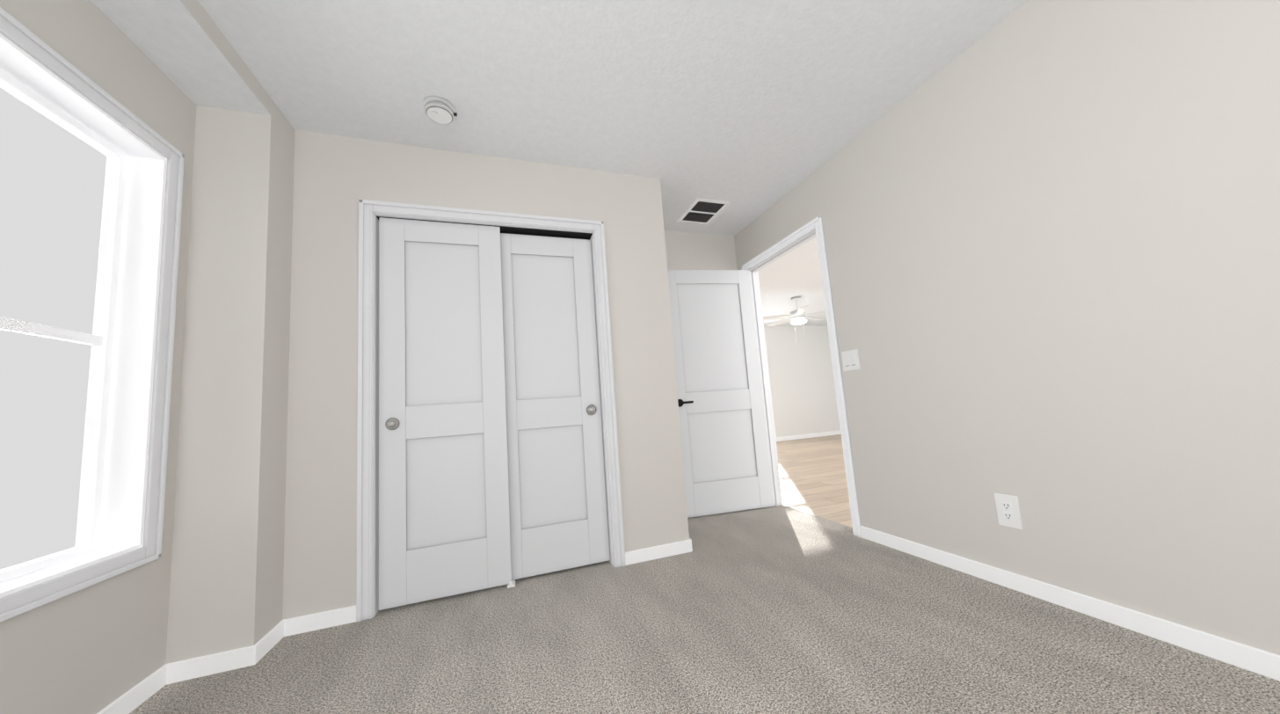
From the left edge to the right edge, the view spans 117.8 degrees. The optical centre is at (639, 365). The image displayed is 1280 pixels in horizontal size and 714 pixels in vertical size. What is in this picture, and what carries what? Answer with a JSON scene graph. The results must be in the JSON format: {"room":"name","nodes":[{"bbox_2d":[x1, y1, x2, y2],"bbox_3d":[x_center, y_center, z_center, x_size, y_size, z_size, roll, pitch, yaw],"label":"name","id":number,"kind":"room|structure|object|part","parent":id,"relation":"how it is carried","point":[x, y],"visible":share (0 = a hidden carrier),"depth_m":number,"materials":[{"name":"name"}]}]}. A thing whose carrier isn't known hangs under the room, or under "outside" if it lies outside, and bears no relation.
{"room":"empty bedroom","nodes":[
{"label":"empty bedroom","id":0,"kind":"room"},
{"bbox_2d":[0,0,196,713],"bbox_3d":[-1.368,-0.237,-0.136,0.150,2.440,3.590,-2,-6,-19],"label":"wall","id":1,"kind":"structure","parent":0,"point":[96,648],"depth_m":1.27,"materials":[{"name":"white paint"}]},
{"bbox_2d":[0,33,167,597],"bbox_3d":[-1.701,-0.164,0.844,0.151,1.490,1.262,-2,-6,-19],"label":"window frame","id":2,"kind":"structure","parent":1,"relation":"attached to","point":[122,515],"depth_m":1.40,"materials":[{"name":"white wood"}]},
{"bbox_2d":[0,69,127,581],"bbox_3d":[-1.749,-0.162,0.828,0.040,1.460,1.232,-2,-6,-19],"label":"window","id":3,"kind":"structure","parent":2,"relation":"attached to","point":[99,339],"depth_m":1.36,"materials":[{"name":"white"}]},
{"bbox_2d":[0,7,184,622],"bbox_3d":[-1.622,-0.167,0.872,0.018,1.598,1.370,-2,-6,-19],"label":"window trim","id":4,"kind":"structure","parent":1,"relation":"in","point":[18,33],"depth_m":1.42,"materials":[{"name":"white wood"}]},
{"bbox_2d":[90,0,271,116],"bbox_3d":[-1.328,-1.409,0.032,0.412,0.085,3.590,-2,-6,-19],"label":"ceiling","id":5,"kind":"structure","parent":0,"point":[186,48],"depth_m":1.46,"materials":[{"name":"white paint"}]},
{"bbox_2d":[165,99,294,663],"bbox_3d":[-1.978,0.042,2.074,0.412,2.440,1.020,-2,-6,-19],"label":"wall","id":6,"kind":"structure","parent":0,"point":[226,581],"depth_m":1.63,"materials":[{"name":"white paint"}]},
{"bbox_2d":[96,660,181,713],"bbox_3d":[-1.208,0.935,-0.234,0.012,0.072,3.590,-2,-6,-19],"label":"baseboard","id":7,"kind":"structure","parent":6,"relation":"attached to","point":[170,672],"depth_m":1.36,"materials":[{"name":"white wood"}]},
{"bbox_2d":[282,130,689,619],"bbox_3d":[-0.747,-0.029,2.228,2.020,2.440,0.100,-2,-6,-19],"label":"wall","id":8,"kind":"structure","parent":0,"point":[337,178],"depth_m":2.10,"materials":[{"name":"white paint"}]},
{"bbox_2d":[272,604,356,644],"bbox_3d":[-1.466,1.167,1.769,0.285,0.072,0.012,-2,-6,-19],"label":"baseboard","id":9,"kind":"structure","parent":8,"relation":"attached to","point":[344,615],"depth_m":1.76,"materials":[{"name":"white wood"}]},
{"bbox_2d":[378,217,511,610],"bbox_3d":[-1.050,0.182,2.087,0.610,1.998,0.035,-2,-6,-19],"label":"closet door","id":10,"kind":"structure","parent":8,"relation":"in","point":[444,522],"depth_m":2.07,"materials":[{"name":"white wood"}]},
{"bbox_2d":[385,417,399,429],"bbox_3d":[-1.267,0.296,1.975,0.062,0.062,0.044,-2,-6,-19],"label":"door pull","id":11,"kind":"object","parent":10,"relation":"attached to","point":[391,423],"visible":1,"depth_m":1.97,"materials":[{"name":"grey metal"}]},
{"bbox_2d":[376,216,592,239],"bbox_3d":[-0.871,-0.818,2.300,1.178,0.002,0.079,-2,-6,-19],"label":"track rail","id":12,"kind":"object","parent":8,"relation":"attached to","point":[541,232],"visible":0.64,"depth_m":2.38,"materials":[{"name":"black metal"}]},
{"bbox_2d":[356,199,625,622],"bbox_3d":[-0.797,0.174,2.184,1.210,2.035,0.101,-2,-6,-19],"label":"door frame","id":13,"kind":"structure","parent":8,"relation":"attached to","point":[375,469],"depth_m":2.06,"materials":[{"name":"white wood"}]},
{"bbox_2d":[500,232,610,580],"bbox_3d":[-0.541,0.179,2.302,0.610,1.978,0.035,-2,-6,-19],"label":"closet door","id":14,"kind":"structure","parent":8,"relation":"in","point":[557,505],"depth_m":2.29,"materials":[{"name":"white wood"}]},
{"bbox_2d":[586,404,596,414],"bbox_3d":[-0.295,0.267,2.350,0.062,0.062,0.044,-2,-6,-19],"label":"door pull","id":15,"kind":"object","parent":14,"relation":"attached to","point":[591,409],"visible":1,"depth_m":2.34,"materials":[{"name":"grey metal"}]},
{"bbox_2d":[625,538,692,565],"bbox_3d":[0.110,1.112,2.310,0.419,0.072,0.012,-2,-6,-19],"label":"baseboard","id":16,"kind":"structure","parent":8,"relation":"attached to","point":[647,554],"depth_m":2.30,"materials":[{"name":"white wood"}]},
{"bbox_2d":[500,232,607,580],"bbox_3d":[-0.908,0.017,2.548,1.918,2.438,0.613,-2,-6,-19],"label":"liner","id":17,"kind":"object","parent":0,"point":[564,237],"depth_m":2.37,"materials":[{"name":"black"}]},
{"bbox_2d":[197,0,1027,325],"bbox_3d":[1.732,-1.343,3.564,8.484,0.100,8.540,-2,-6,-19],"label":"ceiling","id":18,"kind":"structure","parent":0,"point":[750,111],"depth_m":1.80,"materials":[{"name":"paint"}]},
{"bbox_2d":[422,95,457,123],"bbox_3d":[-0.985,-1.250,1.904,0.150,0.052,0.144,-2,-6,-19],"label":"smoke detector","id":19,"kind":"object","parent":18,"relation":"attached to","point":[440,110],"visible":1,"depth_m":1.87,"materials":[{"name":"grey plastic"}]},
{"bbox_2d":[676,197,730,225],"bbox_3d":[0.509,-1.248,3.137,0.290,0.007,0.370,-2,-6,-19],"label":"ceiling vent","id":20,"kind":"object","parent":18,"relation":"in","point":[702,211],"visible":1,"depth_m":3.12,"materials":[{"name":"grey plastic"}]},
{"bbox_2d":[763,296,825,341],"bbox_3d":[2.458,-0.722,6.067,1.295,0.706,1.245,-2,-6,-19],"label":"ceiling fan","id":21,"kind":"object","parent":18,"relation":"hanging from","point":[797,316],"visible":1,"depth_m":6.00,"materials":[{"name":"grey plastic"}]},
{"bbox_2d":[664,230,737,269],"bbox_3d":[-0.487,0.042,3.068,3.052,2.440,0.100,-2,-6,-19],"label":"wall","id":22,"kind":"structure","parent":0,"point":[687,250],"depth_m":3.50,"materials":[{"name":"white paint"}]},
{"bbox_2d":[129,504,1279,713],"bbox_3d":[0.189,1.024,0.716,3.564,0.100,4.750,-2,-6,-19],"label":"floor carpet","id":23,"kind":"object","parent":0,"point":[780,608],"visible":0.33,"depth_m":1.42,"materials":[{"name":"grey carpet"}]},
{"bbox_2d":[507,579,515,588],"bbox_3d":[-0.701,1.169,2.098,0.040,0.030,0.083,-2,-6,-19],"label":"floor guide","id":24,"kind":"object","parent":23,"relation":"on","point":[512,584],"visible":0.79,"depth_m":2.06,"materials":[{"name":"grey plastic"}]},
{"bbox_2d":[763,325,840,437],"bbox_3d":[2.161,0.374,7.952,4.900,2.440,0.100,-2,-6,-19],"label":"wall","id":25,"kind":"structure","parent":0,"point":[803,386],"depth_m":8.36,"materials":[{"name":"white paint"}]},
{"bbox_2d":[775,429,841,441],"bbox_3d":[2.204,1.537,7.755,4.776,0.085,0.012,-2,-6,-19],"label":"baseboard","id":26,"kind":"structure","parent":25,"relation":"attached to","point":[833,432],"depth_m":8.21,"materials":[{"name":"white wood"}]},
{"bbox_2d":[776,434,852,527],"bbox_3d":[3.334,1.219,4.648,4.920,0.100,6.890,-2,-6,-19],"label":"floor","id":27,"kind":"structure","parent":0,"point":[812,476],"depth_m":4.27,"materials":[{"name":"brown wood"}]},
{"bbox_2d":[734,0,1279,654],"bbox_3d":[1.118,-0.054,3.240,0.100,2.440,8.400,-2,-6,-19],"label":"wall","id":28,"kind":"structure","parent":0,"point":[1052,234],"depth_m":1.46,"materials":[{"name":"white paint"}]},
{"bbox_2d":[741,215,861,537],"bbox_3d":[1.211,0.077,2.981,0.138,2.112,0.949,-2,-6,-19],"label":"door frame","id":29,"kind":"structure","parent":28,"relation":"attached to","point":[817,223],"depth_m":2.81,"materials":[{"name":"white wood"}]},
{"bbox_2d":[667,269,773,517],"bbox_3d":[0.636,0.180,3.264,0.803,2.026,0.182,-2,-6,-19],"label":"entry door","id":30,"kind":"structure","parent":29,"relation":"attached to","point":[726,463],"depth_m":3.23,"materials":[{"name":"white wood"}]},
{"bbox_3d":[0.341,0.300,3.161,0.172,0.062,0.159,-2,-6,-19],"label":"handle","id":31,"kind":"part","parent":30,"relation":"part of","materials":[{"name":"black metal"}]},
{"bbox_2d":[841,349,859,370],"bbox_3d":[1.332,-0.037,2.448,0.010,0.124,0.120,-2,-6,-19],"label":"switch plate","id":32,"kind":"object","parent":28,"relation":"attached to","point":[850,360],"visible":1,"depth_m":2.44,"materials":[{"name":"grey plastic"}]},
{"bbox_2d":[994,493,1022,529],"bbox_3d":[1.614,0.635,1.695,0.009,0.136,0.082,-2,-6,-19],"label":"electrical outlet plate","id":33,"kind":"object","parent":28,"relation":"attached to","point":[1007,510],"visible":1,"depth_m":1.69,"materials":[{"name":"grey plastic"}]},
{"bbox_2d":[860,525,1279,681],"bbox_3d":[1.933,0.819,0.779,0.012,0.072,3.468,-2,-6,-19],"label":"baseboard","id":34,"kind":"structure","parent":28,"relation":"attached to","point":[1262,662],"depth_m":1.41,"materials":[{"name":"white wood"}]},
{"label":"outside","id":35,"kind":"structure","parent":0,"visible":0},
{"bbox_2d":[0,87,106,569],"bbox_3d":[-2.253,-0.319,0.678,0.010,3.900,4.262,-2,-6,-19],"label":"window glass","id":36,"kind":"object","parent":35,"point":[52,179],"depth_m":1.67,"materials":[{"name":"glass"}]}
]}

